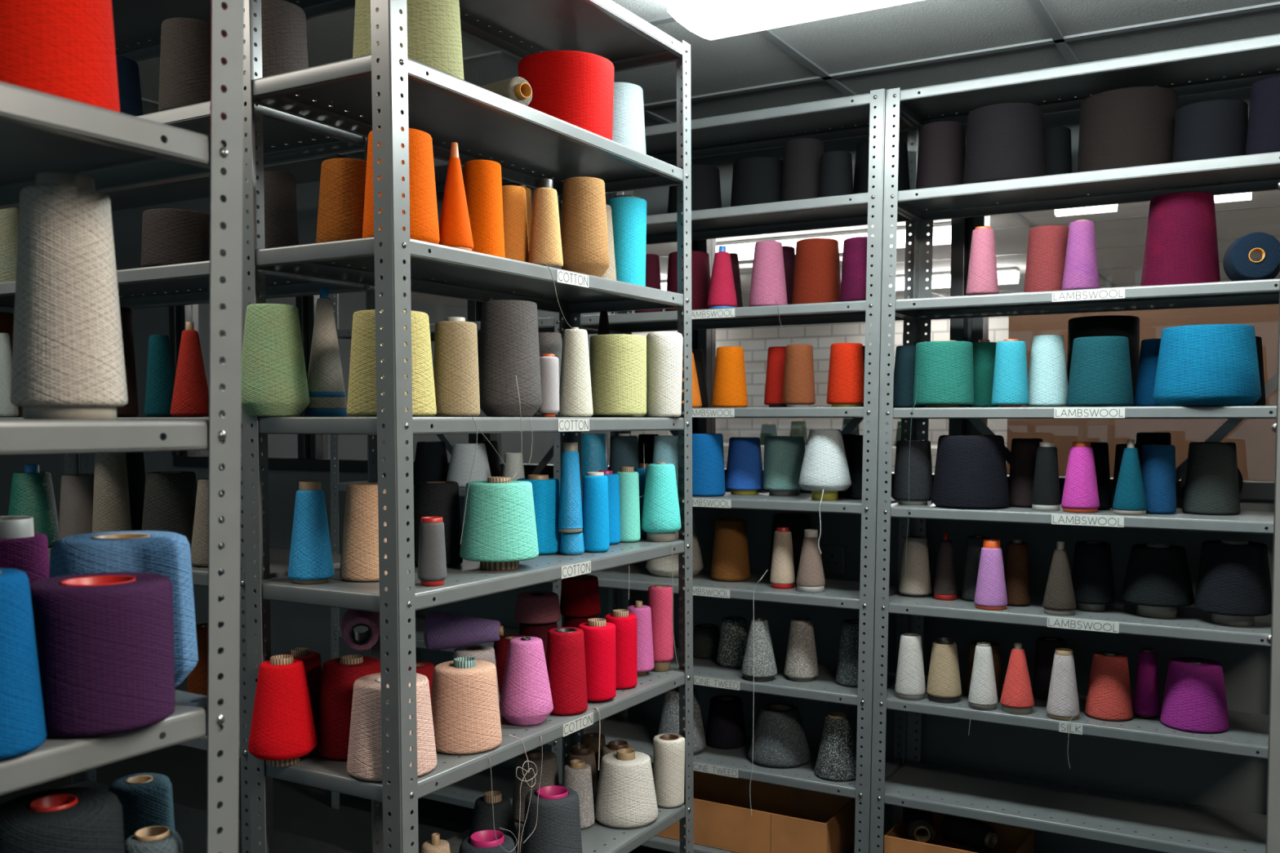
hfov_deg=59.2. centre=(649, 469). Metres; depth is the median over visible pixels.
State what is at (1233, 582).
cone
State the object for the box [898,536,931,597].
cone
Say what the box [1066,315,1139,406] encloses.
cone
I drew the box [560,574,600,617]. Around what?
cone
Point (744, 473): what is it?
cone
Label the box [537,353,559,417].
cone
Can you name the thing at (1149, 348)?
cone
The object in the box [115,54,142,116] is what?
cone
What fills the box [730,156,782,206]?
cone
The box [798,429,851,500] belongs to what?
cone
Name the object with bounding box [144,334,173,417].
cone
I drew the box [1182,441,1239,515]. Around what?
cone
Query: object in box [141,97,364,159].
trim
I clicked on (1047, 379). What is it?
cone
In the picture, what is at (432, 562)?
cone
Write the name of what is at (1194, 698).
cone
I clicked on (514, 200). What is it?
cone
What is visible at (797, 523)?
cone
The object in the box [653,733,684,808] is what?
cone
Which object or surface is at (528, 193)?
cone
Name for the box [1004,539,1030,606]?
cone
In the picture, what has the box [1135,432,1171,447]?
cone
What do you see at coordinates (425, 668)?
cone
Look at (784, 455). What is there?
cone
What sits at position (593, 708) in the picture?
thread
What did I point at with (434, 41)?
cone
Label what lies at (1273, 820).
shelving rack
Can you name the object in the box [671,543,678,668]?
thread
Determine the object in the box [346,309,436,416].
cone
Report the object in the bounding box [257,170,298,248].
cone
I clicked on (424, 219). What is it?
cone
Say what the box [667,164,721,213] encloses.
cone
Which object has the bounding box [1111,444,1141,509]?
cone
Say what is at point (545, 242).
cone
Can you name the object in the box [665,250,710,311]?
cone
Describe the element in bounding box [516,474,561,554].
cone
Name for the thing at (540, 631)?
cone
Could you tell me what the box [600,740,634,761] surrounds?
cone
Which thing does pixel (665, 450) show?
cone
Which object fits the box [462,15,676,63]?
trim
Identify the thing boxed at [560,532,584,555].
cone
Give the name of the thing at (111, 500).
cone
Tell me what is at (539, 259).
thread
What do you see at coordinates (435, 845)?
cone
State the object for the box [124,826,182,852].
cone
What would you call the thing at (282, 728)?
cone
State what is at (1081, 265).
cone
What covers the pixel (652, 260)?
cone
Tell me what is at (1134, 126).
cone
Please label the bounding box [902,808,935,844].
cone
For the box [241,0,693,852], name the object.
shelving rack
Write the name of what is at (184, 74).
cone
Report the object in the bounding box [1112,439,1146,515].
cone
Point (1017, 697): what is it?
cone
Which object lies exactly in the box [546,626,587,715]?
cone
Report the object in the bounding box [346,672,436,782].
cone
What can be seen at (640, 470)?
cone
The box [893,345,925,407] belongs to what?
cone
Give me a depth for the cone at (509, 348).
2.03 m
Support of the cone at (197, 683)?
on the shelving rack at (277, 134)
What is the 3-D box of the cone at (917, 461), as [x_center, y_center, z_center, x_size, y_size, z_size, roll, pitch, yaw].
[0.693,0.007,2.960,0.104,0.167,0.104,-2,3,-42]
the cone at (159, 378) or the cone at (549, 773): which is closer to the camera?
the cone at (159, 378)
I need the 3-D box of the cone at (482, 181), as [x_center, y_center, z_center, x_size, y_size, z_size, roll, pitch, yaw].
[-0.302,-0.462,2.039,0.079,0.183,0.079,-1,3,-16]
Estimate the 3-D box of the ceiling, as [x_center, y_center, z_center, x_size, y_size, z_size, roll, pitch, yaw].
[2.444,-1.142,4.201,12.000,0.050,12.200,1,3,30]
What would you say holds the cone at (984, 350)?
on the shelving rack at (1234, 64)
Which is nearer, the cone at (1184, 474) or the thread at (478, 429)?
the thread at (478, 429)
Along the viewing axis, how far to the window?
3.20 m
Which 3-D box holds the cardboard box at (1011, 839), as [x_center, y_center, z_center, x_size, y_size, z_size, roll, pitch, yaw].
[0.823,1.024,2.992,0.330,0.128,0.261,1,3,30]
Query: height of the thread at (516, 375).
0.191 m
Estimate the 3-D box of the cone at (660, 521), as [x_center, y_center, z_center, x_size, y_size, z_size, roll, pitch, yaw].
[0.025,0.071,2.520,0.091,0.175,0.091,1,3,13]
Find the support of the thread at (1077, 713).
hanging from the shelving rack at (1234, 64)
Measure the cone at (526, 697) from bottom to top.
0.159 m
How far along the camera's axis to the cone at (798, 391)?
3.03 m
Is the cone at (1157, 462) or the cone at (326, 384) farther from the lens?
the cone at (1157, 462)
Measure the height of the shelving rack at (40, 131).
2.174 m
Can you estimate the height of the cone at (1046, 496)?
0.167 m
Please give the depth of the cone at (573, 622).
2.56 m
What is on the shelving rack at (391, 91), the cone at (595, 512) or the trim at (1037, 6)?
the cone at (595, 512)
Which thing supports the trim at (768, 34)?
attached to the ceiling
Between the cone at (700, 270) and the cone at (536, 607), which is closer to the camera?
the cone at (536, 607)
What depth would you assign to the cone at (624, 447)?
3.35 m
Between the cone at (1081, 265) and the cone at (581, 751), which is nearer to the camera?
the cone at (581, 751)
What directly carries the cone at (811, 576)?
on the shelving rack at (824, 120)
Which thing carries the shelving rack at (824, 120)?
on the floor
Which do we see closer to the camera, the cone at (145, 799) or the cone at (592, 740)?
the cone at (145, 799)
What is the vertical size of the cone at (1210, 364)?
0.180 m
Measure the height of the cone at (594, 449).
0.175 m
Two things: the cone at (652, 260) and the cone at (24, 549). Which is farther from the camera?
the cone at (652, 260)
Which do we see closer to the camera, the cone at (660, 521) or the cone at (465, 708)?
the cone at (465, 708)
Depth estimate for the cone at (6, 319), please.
2.45 m
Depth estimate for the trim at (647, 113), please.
3.44 m
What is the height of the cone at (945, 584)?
0.176 m
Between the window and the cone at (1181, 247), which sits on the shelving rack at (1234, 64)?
the cone at (1181, 247)
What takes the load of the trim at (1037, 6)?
attached to the ceiling
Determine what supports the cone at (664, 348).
on the shelving rack at (391, 91)
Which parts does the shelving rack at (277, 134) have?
post, shelf, shelf, shelf, shelf, shelf, shelf, shelf, post, post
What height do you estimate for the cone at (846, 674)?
0.171 m
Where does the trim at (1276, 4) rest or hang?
attached to the ceiling
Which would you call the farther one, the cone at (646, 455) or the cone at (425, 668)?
the cone at (646, 455)
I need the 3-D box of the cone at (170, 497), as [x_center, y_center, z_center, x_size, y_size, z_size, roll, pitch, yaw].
[-0.926,0.089,2.182,0.116,0.168,0.116,1,3,21]
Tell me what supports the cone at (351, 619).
on the cone at (339, 676)
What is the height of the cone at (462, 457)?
0.140 m
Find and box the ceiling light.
[665,0,920,39]
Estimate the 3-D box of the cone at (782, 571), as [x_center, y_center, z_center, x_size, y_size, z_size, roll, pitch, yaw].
[0.371,0.245,3.146,0.070,0.169,0.070,0,3,-5]
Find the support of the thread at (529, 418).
hanging from the shelving rack at (391, 91)
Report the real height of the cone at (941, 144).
0.187 m
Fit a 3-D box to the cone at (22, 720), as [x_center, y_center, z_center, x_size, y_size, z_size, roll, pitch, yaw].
[-0.543,0.157,0.920,0.087,0.148,0.087,1,3,15]
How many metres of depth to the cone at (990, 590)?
2.79 m
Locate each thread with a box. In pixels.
[460,417,477,543]
[478,429,506,466]
[488,757,517,852]
[492,375,522,483]
[502,734,528,772]
[515,760,537,852]
[520,780,532,849]
[523,735,542,843]
[528,417,533,463]
[538,258,573,328]
[593,707,599,770]
[628,565,629,595]
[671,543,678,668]
[749,570,767,816]
[774,299,795,345]
[817,488,823,554]
[905,378,917,577]
[1067,712,1077,768]
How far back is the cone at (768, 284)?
3.07 m
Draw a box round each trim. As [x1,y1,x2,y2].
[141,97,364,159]
[143,1,1279,187]
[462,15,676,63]
[644,108,673,124]
[756,29,857,96]
[1026,0,1079,64]
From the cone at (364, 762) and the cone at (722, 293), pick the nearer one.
the cone at (364, 762)
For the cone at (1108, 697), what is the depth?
2.70 m
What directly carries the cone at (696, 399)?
on the shelving rack at (824, 120)
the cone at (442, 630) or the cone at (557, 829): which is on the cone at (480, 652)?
the cone at (442, 630)
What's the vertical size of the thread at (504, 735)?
0.081 m
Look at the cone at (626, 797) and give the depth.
2.41 m
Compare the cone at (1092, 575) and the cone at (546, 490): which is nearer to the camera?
the cone at (546, 490)
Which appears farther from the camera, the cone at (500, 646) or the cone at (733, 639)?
the cone at (733, 639)
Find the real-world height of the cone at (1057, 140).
0.158 m
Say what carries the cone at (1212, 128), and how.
on the shelving rack at (1234, 64)
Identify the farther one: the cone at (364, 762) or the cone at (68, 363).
the cone at (364, 762)
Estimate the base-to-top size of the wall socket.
0.086 m
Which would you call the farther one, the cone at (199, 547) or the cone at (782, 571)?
the cone at (782, 571)
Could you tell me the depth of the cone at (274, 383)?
1.84 m
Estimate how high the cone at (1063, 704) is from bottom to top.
0.164 m
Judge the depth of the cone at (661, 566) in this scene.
3.35 m
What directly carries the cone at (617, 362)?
on the shelving rack at (391, 91)
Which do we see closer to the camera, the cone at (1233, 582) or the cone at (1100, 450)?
the cone at (1233, 582)
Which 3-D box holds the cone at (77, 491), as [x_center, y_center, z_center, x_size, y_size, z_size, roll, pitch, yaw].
[-1.168,0.088,2.322,0.094,0.158,0.094,1,3,21]
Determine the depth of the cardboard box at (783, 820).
3.21 m
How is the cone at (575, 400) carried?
on the shelving rack at (391, 91)
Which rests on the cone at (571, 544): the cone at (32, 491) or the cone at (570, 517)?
the cone at (570, 517)
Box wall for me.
[0,80,1274,852]
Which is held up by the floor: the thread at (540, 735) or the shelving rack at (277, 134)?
the shelving rack at (277, 134)
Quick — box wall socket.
[819,544,844,574]
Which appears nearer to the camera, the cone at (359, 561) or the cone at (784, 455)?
the cone at (359, 561)
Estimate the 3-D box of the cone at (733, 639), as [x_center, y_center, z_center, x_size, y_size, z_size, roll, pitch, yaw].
[0.248,0.506,3.312,0.101,0.140,0.101,-2,3,-38]
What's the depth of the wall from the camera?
3.24 m
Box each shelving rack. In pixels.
[0,0,244,852]
[0,0,383,852]
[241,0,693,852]
[329,158,619,809]
[562,88,917,852]
[869,33,1279,852]
[1265,182,1279,852]
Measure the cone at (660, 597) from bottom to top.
0.190 m
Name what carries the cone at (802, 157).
on the shelving rack at (824, 120)
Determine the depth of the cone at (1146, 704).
2.71 m
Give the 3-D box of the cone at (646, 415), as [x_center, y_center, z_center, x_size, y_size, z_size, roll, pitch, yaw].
[-0.042,-0.209,2.548,0.118,0.182,0.118,-2,3,-42]
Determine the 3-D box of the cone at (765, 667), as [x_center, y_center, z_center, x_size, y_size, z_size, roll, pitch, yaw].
[0.306,0.501,3.143,0.100,0.165,0.100,-1,3,-26]
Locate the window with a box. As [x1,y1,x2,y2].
[168,190,1279,500]
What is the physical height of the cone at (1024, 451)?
0.174 m
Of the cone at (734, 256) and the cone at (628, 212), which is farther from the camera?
the cone at (734, 256)
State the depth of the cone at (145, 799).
1.13 m
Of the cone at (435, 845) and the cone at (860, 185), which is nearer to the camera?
the cone at (435, 845)
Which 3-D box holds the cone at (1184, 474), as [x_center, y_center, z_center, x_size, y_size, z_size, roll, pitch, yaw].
[1.379,0.031,2.761,0.136,0.136,0.056,1,3,17]
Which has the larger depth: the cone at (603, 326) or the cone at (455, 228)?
the cone at (603, 326)
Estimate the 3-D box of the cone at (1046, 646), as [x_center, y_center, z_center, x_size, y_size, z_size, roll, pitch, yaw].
[1.041,0.515,2.925,0.090,0.151,0.090,-1,3,-15]
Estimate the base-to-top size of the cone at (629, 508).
0.166 m
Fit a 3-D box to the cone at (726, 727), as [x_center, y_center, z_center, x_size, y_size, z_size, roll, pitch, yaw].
[0.228,0.752,3.369,0.124,0.137,0.124,1,3,16]
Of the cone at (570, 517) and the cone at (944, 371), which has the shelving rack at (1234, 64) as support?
the cone at (944, 371)
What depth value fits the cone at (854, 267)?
2.93 m
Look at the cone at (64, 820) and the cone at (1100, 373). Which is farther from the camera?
the cone at (1100, 373)
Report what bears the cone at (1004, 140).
on the shelving rack at (1234, 64)
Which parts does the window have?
frame, pane, frame, pane, frame, pane, frame, pane, frame, pane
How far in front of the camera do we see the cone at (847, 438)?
3.14 m
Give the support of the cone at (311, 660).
on the shelving rack at (391, 91)
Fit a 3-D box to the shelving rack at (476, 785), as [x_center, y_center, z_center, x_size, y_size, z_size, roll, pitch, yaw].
[-0.599,0.090,3.768,0.998,2.188,0.326,1,3,30]
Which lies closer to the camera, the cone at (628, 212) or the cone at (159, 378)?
the cone at (159, 378)
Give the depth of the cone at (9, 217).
2.38 m
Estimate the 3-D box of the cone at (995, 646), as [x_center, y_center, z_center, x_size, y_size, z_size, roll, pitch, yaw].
[0.876,0.522,2.951,0.097,0.136,0.097,1,3,20]
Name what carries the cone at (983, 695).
on the shelving rack at (1234, 64)
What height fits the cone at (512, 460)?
0.114 m
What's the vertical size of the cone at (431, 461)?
0.144 m
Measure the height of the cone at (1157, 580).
0.170 m
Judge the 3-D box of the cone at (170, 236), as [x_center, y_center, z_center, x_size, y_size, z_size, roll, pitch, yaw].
[-0.890,-0.429,2.128,0.131,0.108,0.131,1,3,14]
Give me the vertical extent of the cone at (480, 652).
0.111 m
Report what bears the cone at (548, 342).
on the shelving rack at (391, 91)
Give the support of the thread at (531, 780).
hanging from the thread at (526, 761)
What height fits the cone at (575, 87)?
0.167 m
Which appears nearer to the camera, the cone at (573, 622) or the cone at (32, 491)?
the cone at (32, 491)
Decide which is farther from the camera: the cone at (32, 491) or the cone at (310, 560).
the cone at (32, 491)
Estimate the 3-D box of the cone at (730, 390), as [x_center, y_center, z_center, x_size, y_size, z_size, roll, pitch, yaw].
[0.226,-0.260,3.174,0.101,0.170,0.101,-2,3,-32]
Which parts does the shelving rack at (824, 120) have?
post, shelf, shelf, shelf, shelf, shelf, shelf, shelf, shelf, shelf, post, post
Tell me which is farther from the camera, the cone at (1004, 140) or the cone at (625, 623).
the cone at (1004, 140)
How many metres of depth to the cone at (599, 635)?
2.25 m
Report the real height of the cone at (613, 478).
0.159 m
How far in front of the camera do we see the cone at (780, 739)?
3.15 m
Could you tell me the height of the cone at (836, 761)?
0.168 m
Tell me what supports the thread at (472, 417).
hanging from the shelving rack at (391, 91)
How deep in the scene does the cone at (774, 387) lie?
3.13 m
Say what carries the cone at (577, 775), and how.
on the shelving rack at (391, 91)
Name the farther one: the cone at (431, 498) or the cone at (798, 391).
the cone at (798, 391)
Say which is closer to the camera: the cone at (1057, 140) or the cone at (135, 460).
the cone at (135, 460)
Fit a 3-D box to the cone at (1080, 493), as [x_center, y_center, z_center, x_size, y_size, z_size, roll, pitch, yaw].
[1.041,0.017,2.721,0.087,0.169,0.087,1,3,12]
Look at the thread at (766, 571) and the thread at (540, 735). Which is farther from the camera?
the thread at (766, 571)
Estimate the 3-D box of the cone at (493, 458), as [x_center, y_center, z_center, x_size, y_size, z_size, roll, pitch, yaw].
[-0.549,-0.024,3.786,0.102,0.147,0.102,2,3,34]
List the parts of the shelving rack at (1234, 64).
post, post, shelf, shelf, shelf, shelf, shelf, shelf, shelf, shelf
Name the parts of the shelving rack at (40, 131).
shelf, shelf, shelf, post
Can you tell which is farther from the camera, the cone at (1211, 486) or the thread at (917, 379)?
the thread at (917, 379)
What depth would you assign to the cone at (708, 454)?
3.18 m
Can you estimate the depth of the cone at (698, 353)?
3.30 m
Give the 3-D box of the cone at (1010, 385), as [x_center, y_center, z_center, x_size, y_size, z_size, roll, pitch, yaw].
[0.889,-0.237,2.776,0.088,0.166,0.088,2,3,34]
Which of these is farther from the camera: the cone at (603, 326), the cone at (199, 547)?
the cone at (603, 326)
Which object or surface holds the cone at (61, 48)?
on the shelving rack at (40, 131)
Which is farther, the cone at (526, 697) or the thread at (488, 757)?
the cone at (526, 697)
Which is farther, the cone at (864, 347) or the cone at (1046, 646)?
the cone at (864, 347)
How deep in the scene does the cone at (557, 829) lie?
2.19 m
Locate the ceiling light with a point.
(710, 20)
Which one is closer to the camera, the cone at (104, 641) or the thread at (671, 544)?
the cone at (104, 641)
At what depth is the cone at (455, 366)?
1.90 m
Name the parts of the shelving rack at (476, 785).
post, shelf, shelf, shelf, shelf, shelf, shelf, post, shelf, post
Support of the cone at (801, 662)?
on the shelving rack at (824, 120)
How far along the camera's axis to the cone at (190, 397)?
2.06 m
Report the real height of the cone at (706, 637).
0.093 m
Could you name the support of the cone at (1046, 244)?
on the shelving rack at (1234, 64)
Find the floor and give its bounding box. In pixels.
[0,744,732,852]
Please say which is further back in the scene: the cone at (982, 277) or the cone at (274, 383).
the cone at (982, 277)
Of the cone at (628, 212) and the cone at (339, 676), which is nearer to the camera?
the cone at (339, 676)
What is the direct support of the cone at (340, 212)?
on the shelving rack at (391, 91)
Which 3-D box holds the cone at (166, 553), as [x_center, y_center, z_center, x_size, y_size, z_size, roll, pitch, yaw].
[-0.533,0.144,1.140,0.140,0.155,0.140,-1,3,-20]
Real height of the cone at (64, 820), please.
0.206 m
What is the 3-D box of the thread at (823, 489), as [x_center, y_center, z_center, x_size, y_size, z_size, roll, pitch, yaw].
[0.458,0.132,3.001,0.010,0.180,0.060,1,3,18]
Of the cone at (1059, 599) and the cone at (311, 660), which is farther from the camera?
the cone at (1059, 599)
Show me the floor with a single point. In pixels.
(301, 810)
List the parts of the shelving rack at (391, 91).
post, post, shelf, shelf, shelf, shelf, shelf, shelf, shelf, post, post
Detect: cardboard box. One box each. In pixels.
[632,763,855,852]
[884,812,1034,852]
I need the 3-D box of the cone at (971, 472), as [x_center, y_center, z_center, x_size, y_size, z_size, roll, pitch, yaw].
[0.820,0.003,2.878,0.194,0.182,0.194,2,3,40]
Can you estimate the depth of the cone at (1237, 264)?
2.54 m
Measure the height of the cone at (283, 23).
0.188 m
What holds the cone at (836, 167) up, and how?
on the shelving rack at (824, 120)
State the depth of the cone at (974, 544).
2.92 m
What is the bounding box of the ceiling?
[16,0,1279,211]
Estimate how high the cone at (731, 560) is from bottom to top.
0.176 m
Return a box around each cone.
[0,0,119,112]
[0,207,18,282]
[0,311,21,417]
[0,333,18,417]
[0,515,49,583]
[0,568,46,760]
[0,787,124,852]
[8,464,58,547]
[10,171,128,419]
[29,572,175,737]
[48,530,198,687]
[57,473,93,540]
[92,452,132,533]
[107,773,174,844]
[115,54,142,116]
[116,306,138,417]
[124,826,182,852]
[125,451,145,530]
[140,208,209,267]
[141,471,197,553]
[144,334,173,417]
[158,17,210,111]
[170,321,208,417]
[186,622,208,696]
[190,478,223,566]
[240,303,310,416]
[248,654,317,766]
[253,0,308,77]
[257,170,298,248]
[283,647,322,747]
[288,480,334,583]
[305,287,346,417]
[315,157,366,243]
[315,654,380,760]
[339,482,387,581]
[340,608,380,651]
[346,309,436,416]
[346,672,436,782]
[352,0,464,79]
[362,127,439,244]
[408,662,434,698]
[413,441,448,484]
[413,480,462,566]
[417,516,447,586]
[421,832,450,852]
[423,610,503,651]
[431,657,502,754]
[433,316,479,417]
[438,142,473,251]
[446,443,491,487]
[453,644,499,702]
[458,830,515,852]
[459,476,538,570]
[463,159,505,257]
[469,791,516,842]
[474,440,501,476]
[478,299,542,417]
[480,76,532,106]
[493,634,527,694]
[499,636,553,725]
[502,185,528,262]
[502,452,524,480]
[511,750,559,822]
[514,591,560,624]
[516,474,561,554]
[517,50,613,140]
[519,184,532,249]
[519,622,557,660]
[522,785,582,852]
[528,178,563,269]
[533,332,562,417]
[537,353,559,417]
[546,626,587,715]
[557,327,593,417]
[558,442,582,533]
[560,176,609,277]
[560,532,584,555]
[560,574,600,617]
[562,759,595,829]
[563,615,598,627]
[566,743,598,804]
[577,617,616,702]
[580,733,605,782]
[581,433,608,487]
[582,471,609,551]
[589,333,646,417]
[590,311,609,417]
[594,748,658,828]
[599,470,620,544]
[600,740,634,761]
[601,204,616,279]
[604,608,637,688]
[606,195,646,286]
[608,433,639,473]
[612,81,646,154]
[616,466,640,542]
[626,600,653,675]
[631,335,648,417]
[634,253,662,312]
[634,463,648,537]
[638,434,658,464]
[640,462,681,542]
[645,331,683,417]
[645,512,703,577]
[648,585,673,671]
[652,435,678,493]
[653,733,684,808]
[657,686,706,755]
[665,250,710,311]
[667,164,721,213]
[681,352,702,408]
[682,433,725,496]
[692,348,708,408]
[693,623,719,658]
[705,695,746,749]
[706,245,737,308]
[711,346,747,407]
[711,518,750,582]
[716,616,747,667]
[724,437,763,494]
[729,253,742,307]
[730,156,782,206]
[741,618,777,681]
[747,702,811,768]
[748,240,787,306]
[763,435,805,496]
[764,346,786,407]
[768,513,811,583]
[769,526,795,589]
[781,137,823,201]
[782,245,795,304]
[782,344,815,407]
[784,617,818,681]
[791,237,840,304]
[795,528,825,592]
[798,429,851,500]
[814,711,860,781]
[818,151,853,197]
[826,342,864,407]
[835,619,865,687]
[838,434,855,497]
[840,235,873,302]
[848,435,887,499]
[853,139,910,194]
[861,346,889,406]
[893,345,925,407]
[893,440,933,505]
[894,633,925,700]
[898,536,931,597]
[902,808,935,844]
[913,340,974,407]
[915,120,965,189]
[926,637,961,703]
[931,435,1009,508]
[933,532,957,600]
[940,814,997,851]
[961,534,989,601]
[963,102,1045,183]
[964,640,1003,697]
[965,226,999,295]
[967,339,999,407]
[968,641,997,710]
[973,539,1007,610]
[991,338,1028,407]
[1000,643,1034,714]
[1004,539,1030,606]
[1008,438,1042,506]
[1023,225,1068,292]
[1025,334,1068,407]
[1031,442,1060,511]
[1031,636,1066,699]
[1042,541,1076,615]
[1043,126,1071,175]
[1046,648,1079,720]
[1061,441,1099,512]
[1062,219,1099,290]
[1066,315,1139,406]
[1066,336,1133,406]
[1071,541,1115,611]
[1076,86,1178,172]
[1084,651,1133,720]
[1090,442,1111,509]
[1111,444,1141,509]
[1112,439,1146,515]
[1120,543,1194,617]
[1132,648,1160,719]
[1133,338,1167,406]
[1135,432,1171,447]
[1140,191,1220,285]
[1140,444,1176,514]
[1152,324,1261,406]
[1160,657,1229,733]
[1172,98,1248,162]
[1180,466,1243,494]
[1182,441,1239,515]
[1193,538,1271,626]
[1222,231,1279,280]
[1244,75,1279,155]
[1253,336,1266,405]
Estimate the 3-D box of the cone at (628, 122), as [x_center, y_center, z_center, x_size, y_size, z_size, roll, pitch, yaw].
[-0.070,-0.761,2.531,0.129,0.187,0.129,-1,3,-16]
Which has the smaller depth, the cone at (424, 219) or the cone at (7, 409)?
the cone at (424, 219)
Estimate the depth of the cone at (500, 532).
2.00 m
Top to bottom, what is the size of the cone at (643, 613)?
0.164 m
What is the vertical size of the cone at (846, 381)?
0.168 m
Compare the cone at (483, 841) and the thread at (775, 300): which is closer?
the cone at (483, 841)
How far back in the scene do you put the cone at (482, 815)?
2.29 m
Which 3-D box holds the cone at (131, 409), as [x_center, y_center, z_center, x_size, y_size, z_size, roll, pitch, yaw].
[-1.082,-0.219,2.305,0.062,0.223,0.062,-1,3,-17]
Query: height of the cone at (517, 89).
0.060 m
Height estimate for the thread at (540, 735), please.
0.180 m
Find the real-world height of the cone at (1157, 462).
0.162 m
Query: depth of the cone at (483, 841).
2.04 m
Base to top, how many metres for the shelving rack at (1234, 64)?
2.184 m
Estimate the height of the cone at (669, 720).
0.179 m
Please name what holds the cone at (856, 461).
on the shelving rack at (824, 120)
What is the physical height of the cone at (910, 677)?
0.163 m
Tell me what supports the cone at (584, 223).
on the shelving rack at (391, 91)
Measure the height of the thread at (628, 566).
0.069 m
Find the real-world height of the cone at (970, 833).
0.080 m
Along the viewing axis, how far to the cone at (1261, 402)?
2.65 m
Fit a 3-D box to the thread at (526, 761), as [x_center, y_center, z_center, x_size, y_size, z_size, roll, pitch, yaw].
[-0.219,0.609,2.014,0.001,0.178,0.064,1,3,30]
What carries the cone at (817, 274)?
on the shelving rack at (824, 120)
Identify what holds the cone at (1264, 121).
on the shelving rack at (1234, 64)
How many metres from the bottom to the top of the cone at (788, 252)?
0.184 m
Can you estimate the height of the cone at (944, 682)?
0.156 m
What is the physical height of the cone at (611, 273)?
0.186 m

